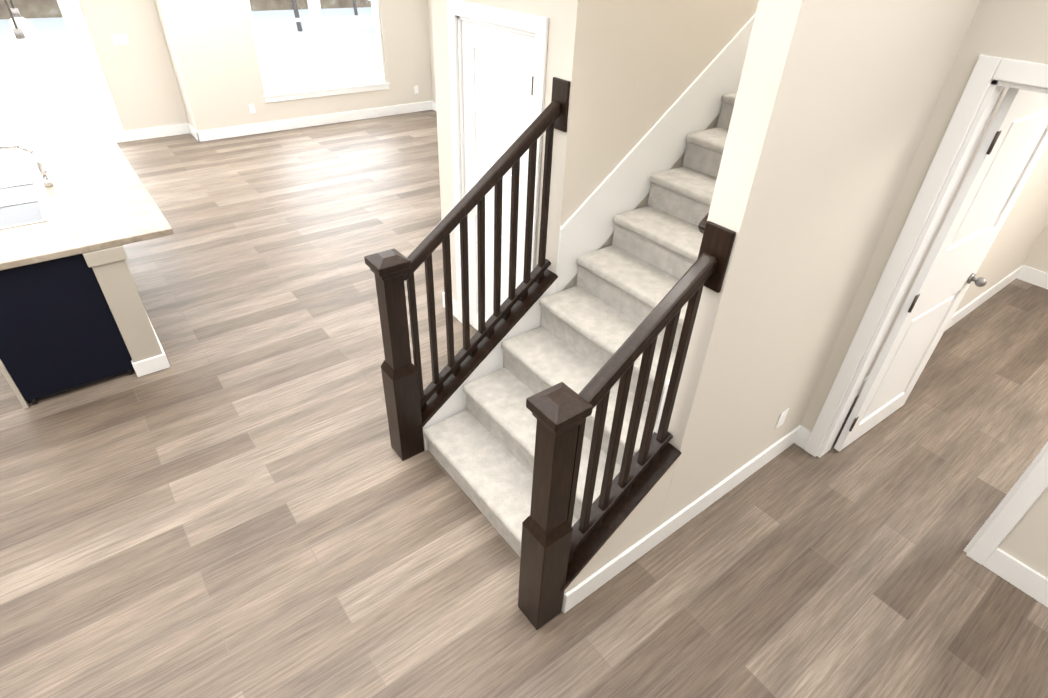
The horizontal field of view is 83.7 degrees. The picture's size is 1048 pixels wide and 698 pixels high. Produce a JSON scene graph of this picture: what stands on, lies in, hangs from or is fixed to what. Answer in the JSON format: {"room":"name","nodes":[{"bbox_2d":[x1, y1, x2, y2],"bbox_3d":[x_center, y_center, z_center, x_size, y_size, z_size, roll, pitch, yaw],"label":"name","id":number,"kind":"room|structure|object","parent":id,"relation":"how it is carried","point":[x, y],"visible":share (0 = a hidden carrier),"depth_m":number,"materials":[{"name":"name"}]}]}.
{"room":"open-plan living room","nodes":[
{"label":"open-plan living room","id":0,"kind":"room"},
{"bbox_2d":[79,0,190,130],"bbox_3d":[-6.802,-3.273,5.695,5.970,3.040,0.170,-23,43,-31],"label":"wall","id":1,"kind":"structure","parent":0,"point":[143,84],"depth_m":7.29,"materials":[{"name":"beige paint"}]},
{"bbox_2d":[0,0,127,149],"bbox_3d":[-5.978,-3.242,6.499,2.090,2.115,0.148,-23,43,-31],"label":"door frame","id":2,"kind":"structure","parent":1,"relation":"attached to","point":[72,26],"depth_m":7.05,"materials":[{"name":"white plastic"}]},
{"bbox_2d":[111,34,128,44],"bbox_3d":[-4.883,-3.744,7.077,0.160,0.115,0.008,-23,43,-31],"label":"light switch","id":3,"kind":"object","parent":1,"relation":"attached to","point":[119,39],"visible":1,"depth_m":7.07,"materials":[{"name":"white plastic"}]},
{"bbox_2d":[124,123,187,141],"bbox_3d":[-4.846,-2.879,7.767,0.765,0.135,0.016,-23,43,-31],"label":"baseboard","id":4,"kind":"structure","parent":1,"relation":"attached to","point":[178,129],"depth_m":7.75,"materials":[{"name":"white wood"}]},
{"bbox_2d":[188,123,195,137],"bbox_3d":[-4.414,-2.896,7.819,0.016,0.135,0.420,-23,43,-31],"label":"baseboard","id":5,"kind":"structure","parent":1,"relation":"attached to","point":[190,127],"depth_m":7.87,"materials":[{"name":"white wood"}]},
{"bbox_2d":[155,0,354,130],"bbox_3d":[-2.872,-4.588,7.784,3.510,3.040,0.150,-23,43,-31],"label":"wall","id":6,"kind":"structure","parent":0,"point":[211,43],"depth_m":7.47,"materials":[{"name":"beige paint"}]},
{"bbox_2d":[248,104,255,112],"bbox_3d":[-3.674,-3.248,7.907,0.075,0.115,0.008,-23,43,-31],"label":"outlet","id":7,"kind":"object","parent":6,"relation":"attached to","point":[252,108],"visible":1,"depth_m":7.91,"materials":[{"name":"white plastic"}]},
{"bbox_2d":[192,101,431,141],"bbox_3d":[-2.895,-3.361,8.566,3.496,0.135,0.016,-23,43,-31],"label":"baseboard","id":8,"kind":"structure","parent":6,"relation":"attached to","point":[250,129],"depth_m":8.41,"materials":[{"name":"white wood"}]},
{"bbox_2d":[245,0,389,102],"bbox_3d":[-2.792,-4.444,7.938,1.880,1.863,0.160,-23,43,-31],"label":"window","id":9,"kind":"structure","parent":6,"relation":"in","point":[326,85],"depth_m":8.20,"materials":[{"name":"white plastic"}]},
{"bbox_2d":[355,0,450,252],"bbox_3d":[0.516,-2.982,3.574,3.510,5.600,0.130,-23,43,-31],"label":"wall","id":10,"kind":"structure","parent":0,"point":[411,30],"depth_m":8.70,"materials":[{"name":"beige paint"}]},
{"bbox_2d":[414,85,418,93],"bbox_3d":[-1.692,-4.074,9.188,0.075,0.115,0.008,-23,43,-31],"label":"outlet","id":11,"kind":"object","parent":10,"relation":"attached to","point":[415,89],"visible":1,"depth_m":9.19,"materials":[{"name":"white plastic"}]},
{"bbox_2d":[432,101,435,110],"bbox_3d":[0.138,-2.664,7.795,0.016,0.135,5.350,-23,43,-31],"label":"baseboard","id":12,"kind":"structure","parent":10,"relation":"attached to","point":[433,103],"depth_m":9.43,"materials":[{"name":"white wood"}]},
{"bbox_2d":[442,292,456,308],"bbox_3d":[0.551,-0.876,5.332,2.986,0.135,0.016,-23,43,-31],"label":"baseboard","id":13,"kind":"structure","parent":10,"relation":"attached to","point":[454,303],"depth_m":4.47,"materials":[{"name":"white wood"}]},
{"bbox_2d":[443,0,559,301],"bbox_3d":[-0.126,-1.277,3.354,0.120,3.040,1.010,-23,43,-31],"label":"wall","id":14,"kind":"structure","parent":0,"point":[545,8],"depth_m":3.06,"materials":[{"name":"beige paint"}]},
{"bbox_2d":[447,0,548,322],"bbox_3d":[-0.149,-0.896,3.616,0.140,2.115,0.870,-23,43,-31],"label":"door frame","id":15,"kind":"structure","parent":14,"relation":"attached to","point":[536,26],"depth_m":3.21,"materials":[{"name":"white wood"}]},
{"bbox_2d":[462,20,534,329],"bbox_3d":[-0.160,-0.853,3.627,0.196,2.006,0.691,-23,43,-31],"label":"closet door","id":16,"kind":"structure","parent":14,"relation":"in","point":[498,71],"depth_m":3.35,"materials":[{"name":"white wood"}]},
{"bbox_2d":[0,110,1047,697],"bbox_3d":[-1.219,-0.004,4.159,11.150,0.050,12.050,-23,43,-31],"label":"floor","id":17,"kind":"structure","parent":0,"point":[238,498],"depth_m":2.95,"materials":[{"name":"brown wood"}]},
{"bbox_2d":[0,244,169,408],"bbox_3d":[-3.311,-0.612,4.071,0.858,0.880,2.160,-23,43,-31],"label":"kitchen island","id":18,"kind":"object","parent":17,"relation":"on","point":[78,320],"depth_m":3.42,"materials":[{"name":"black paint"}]},
{"bbox_2d":[0,136,173,267],"bbox_3d":[-3.168,-1.045,3.893,1.066,0.040,2.170,-23,43,-31],"label":"island countertop","id":19,"kind":"structure","parent":18,"relation":"on","point":[64,198],"depth_m":3.71,"materials":[{"name":"white stone"}]},
{"bbox_2d":[423,92,736,556],"bbox_3d":[1.012,-1.317,3.483,3.923,3.040,2.196,-23,43,-31],"label":"staircase","id":20,"kind":"structure","parent":17,"relation":"on","point":[481,448],"depth_m":3.15,"materials":[{"name":"carpet"}]},
{"bbox_2d":[364,77,570,460],"bbox_3d":[-0.269,-0.339,3.036,1.063,1.875,0.156,-23,43,-31],"label":"railing","id":21,"kind":"object","parent":20,"relation":"on","point":[413,407],"visible":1,"depth_m":2.98,"materials":[{"name":"brown wood"}]},
{"bbox_2d":[423,13,755,450],"bbox_3d":[1.026,-1.389,3.436,3.915,3.213,2.220,-23,43,-31],"label":"skirt board","id":22,"kind":"object","parent":20,"relation":"attached to","point":[588,226],"visible":0.29,"depth_m":3.30,"materials":[{"name":"white wood"}]},
{"bbox_2d":[518,221,735,629],"bbox_3d":[0.341,0.381,2.263,0.763,1.655,0.156,-23,43,-31],"label":"railing","id":23,"kind":"object","parent":17,"relation":"on","point":[560,557],"visible":1,"depth_m":2.21,"materials":[{"name":"brown wood"}]},
{"bbox_2d":[545,0,758,290],"bbox_3d":[0.665,-1.250,3.241,2.020,3.188,0.120,-23,43,-31],"label":"wall","id":24,"kind":"structure","parent":0,"point":[631,71],"depth_m":2.98,"materials":[{"name":"beige paint"}]},
{"bbox_2d":[657,0,982,525],"bbox_3d":[2.023,-1.890,2.152,3.300,5.600,0.130,-23,43,-31],"label":"wall","id":25,"kind":"structure","parent":0,"point":[843,112],"depth_m":2.19,"materials":[{"name":"beige paint"}]},
{"bbox_2d":[562,425,807,612],"bbox_3d":[0.907,0.808,3.009,1.835,0.135,0.030,-23,43,-31],"label":"baseboard","id":26,"kind":"structure","parent":25,"relation":"attached to","point":[615,566],"depth_m":2.90,"materials":[{"name":"white wood"}]},
{"bbox_2d":[698,213,708,232],"bbox_3d":[1.435,-1.294,2.205,1.910,1.412,0.076,-23,43,-31],"label":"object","id":27,"kind":"structure","parent":25,"relation":"attached to","point":[701,225],"depth_m":2.12,"materials":[{"name":"brown wood"}]},
{"bbox_2d":[775,408,788,428],"bbox_3d":[1.400,0.378,3.173,0.075,0.115,0.008,-23,43,-31],"label":"outlet","id":28,"kind":"object","parent":25,"relation":"attached to","point":[782,417],"visible":1,"depth_m":3.16,"materials":[{"name":"white plastic"}]},
{"bbox_2d":[803,0,1047,577],"bbox_3d":[2.844,0.169,1.535,0.150,3.040,3.570,-23,43,-31],"label":"wall","id":29,"kind":"structure","parent":0,"point":[1011,29],"depth_m":2.71,"materials":[{"name":"beige paint"}]},
{"bbox_2d":[804,265,1023,440],"bbox_3d":[3.128,-0.122,4.451,3.540,0.135,0.016,-23,43,-31],"label":"baseboard","id":30,"kind":"structure","parent":29,"relation":"attached to","point":[1015,274],"depth_m":4.87,"materials":[{"name":"white wood"}]},
{"bbox_2d":[804,54,1047,564],"bbox_3d":[2.051,-0.058,2.587,0.160,2.120,0.960,-23,43,-31],"label":"door frame","id":31,"kind":"structure","parent":29,"relation":"attached to","point":[1029,486],"depth_m":2.62,"materials":[{"name":"white wood"}]},
{"bbox_2d":[834,87,1047,451],"bbox_3d":[2.200,-0.332,3.053,0.782,2.011,0.198,-23,43,-31],"label":"door","id":32,"kind":"structure","parent":29,"relation":"in","point":[1011,150],"depth_m":2.90,"materials":[{"name":"white wood"}]},
{"bbox_2d":[983,548,1047,606],"bbox_3d":[3.039,1.626,2.011,0.016,0.135,2.590,-23,43,-31],"label":"baseboard","id":33,"kind":"structure","parent":29,"relation":"attached to","point":[1026,579],"depth_m":2.74,"materials":[{"name":"white wood"}]},
{"bbox_2d":[1020,265,1047,288],"bbox_3d":[5.640,0.160,4.224,0.016,0.135,3.630,-23,43,-31],"label":"baseboard","id":34,"kind":"structure","parent":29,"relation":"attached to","point":[1031,275],"depth_m":5.28,"materials":[{"name":"white wood"}]},
{"bbox_3d":[-1.057,-3.450,1.685,11.150,2.960,12.050,-23,43,-31],"label":"ceiling","id":35,"kind":"structure","parent":0,"visible":0},
{"bbox_2d":[9,0,40,40],"bbox_3d":[-3.334,-2.504,3.643,0.162,1.029,0.162,-23,43,-31],"label":"pendant light","id":36,"kind":"object","parent":35,"relation":"hanging from","point":[28,29],"visible":0.85,"depth_m":3.87,"materials":[{"name":"white glass"}]},
{"bbox_2d":[4,0,48,66],"bbox_3d":[-2.780,-2.037,3.028,0.162,1.029,0.162,-23,43,-31],"label":"pendant light","id":37,"kind":"object","parent":35,"relation":"hanging from","point":[25,52],"visible":1,"depth_m":3.25,"materials":[{"name":"white glass"}]},
{"label":"outside","id":38,"kind":"structure","parent":0,"visible":0},
{"bbox_2d":[0,0,370,18],"bbox_3d":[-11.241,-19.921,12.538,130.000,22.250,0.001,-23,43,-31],"label":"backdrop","id":39,"kind":"structure","parent":38,"point":[35,8],"depth_m":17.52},
{"bbox_2d":[0,7,378,144],"bbox_3d":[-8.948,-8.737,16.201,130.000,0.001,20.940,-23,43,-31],"label":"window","id":40,"kind":"structure","parent":38,"point":[349,60],"depth_m":12.79,"materials":[{"name":"white"}]},
{"bbox_2d":[292,0,302,31],"bbox_3d":[-6.763,-12.922,14.479,3.848,8.977,5.968,-23,43,-31],"label":"tree","id":41,"kind":"object","parent":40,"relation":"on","point":[296,13],"depth_m":16.88,"materials":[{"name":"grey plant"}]},
{"bbox_2d":[352,0,357,14],"bbox_3d":[-5.067,-14.371,17.571,4.820,7.854,4.861,-23,43,-31],"label":"tree","id":42,"kind":"object","parent":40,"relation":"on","point":[355,7],"depth_m":20.07,"materials":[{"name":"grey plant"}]}
]}

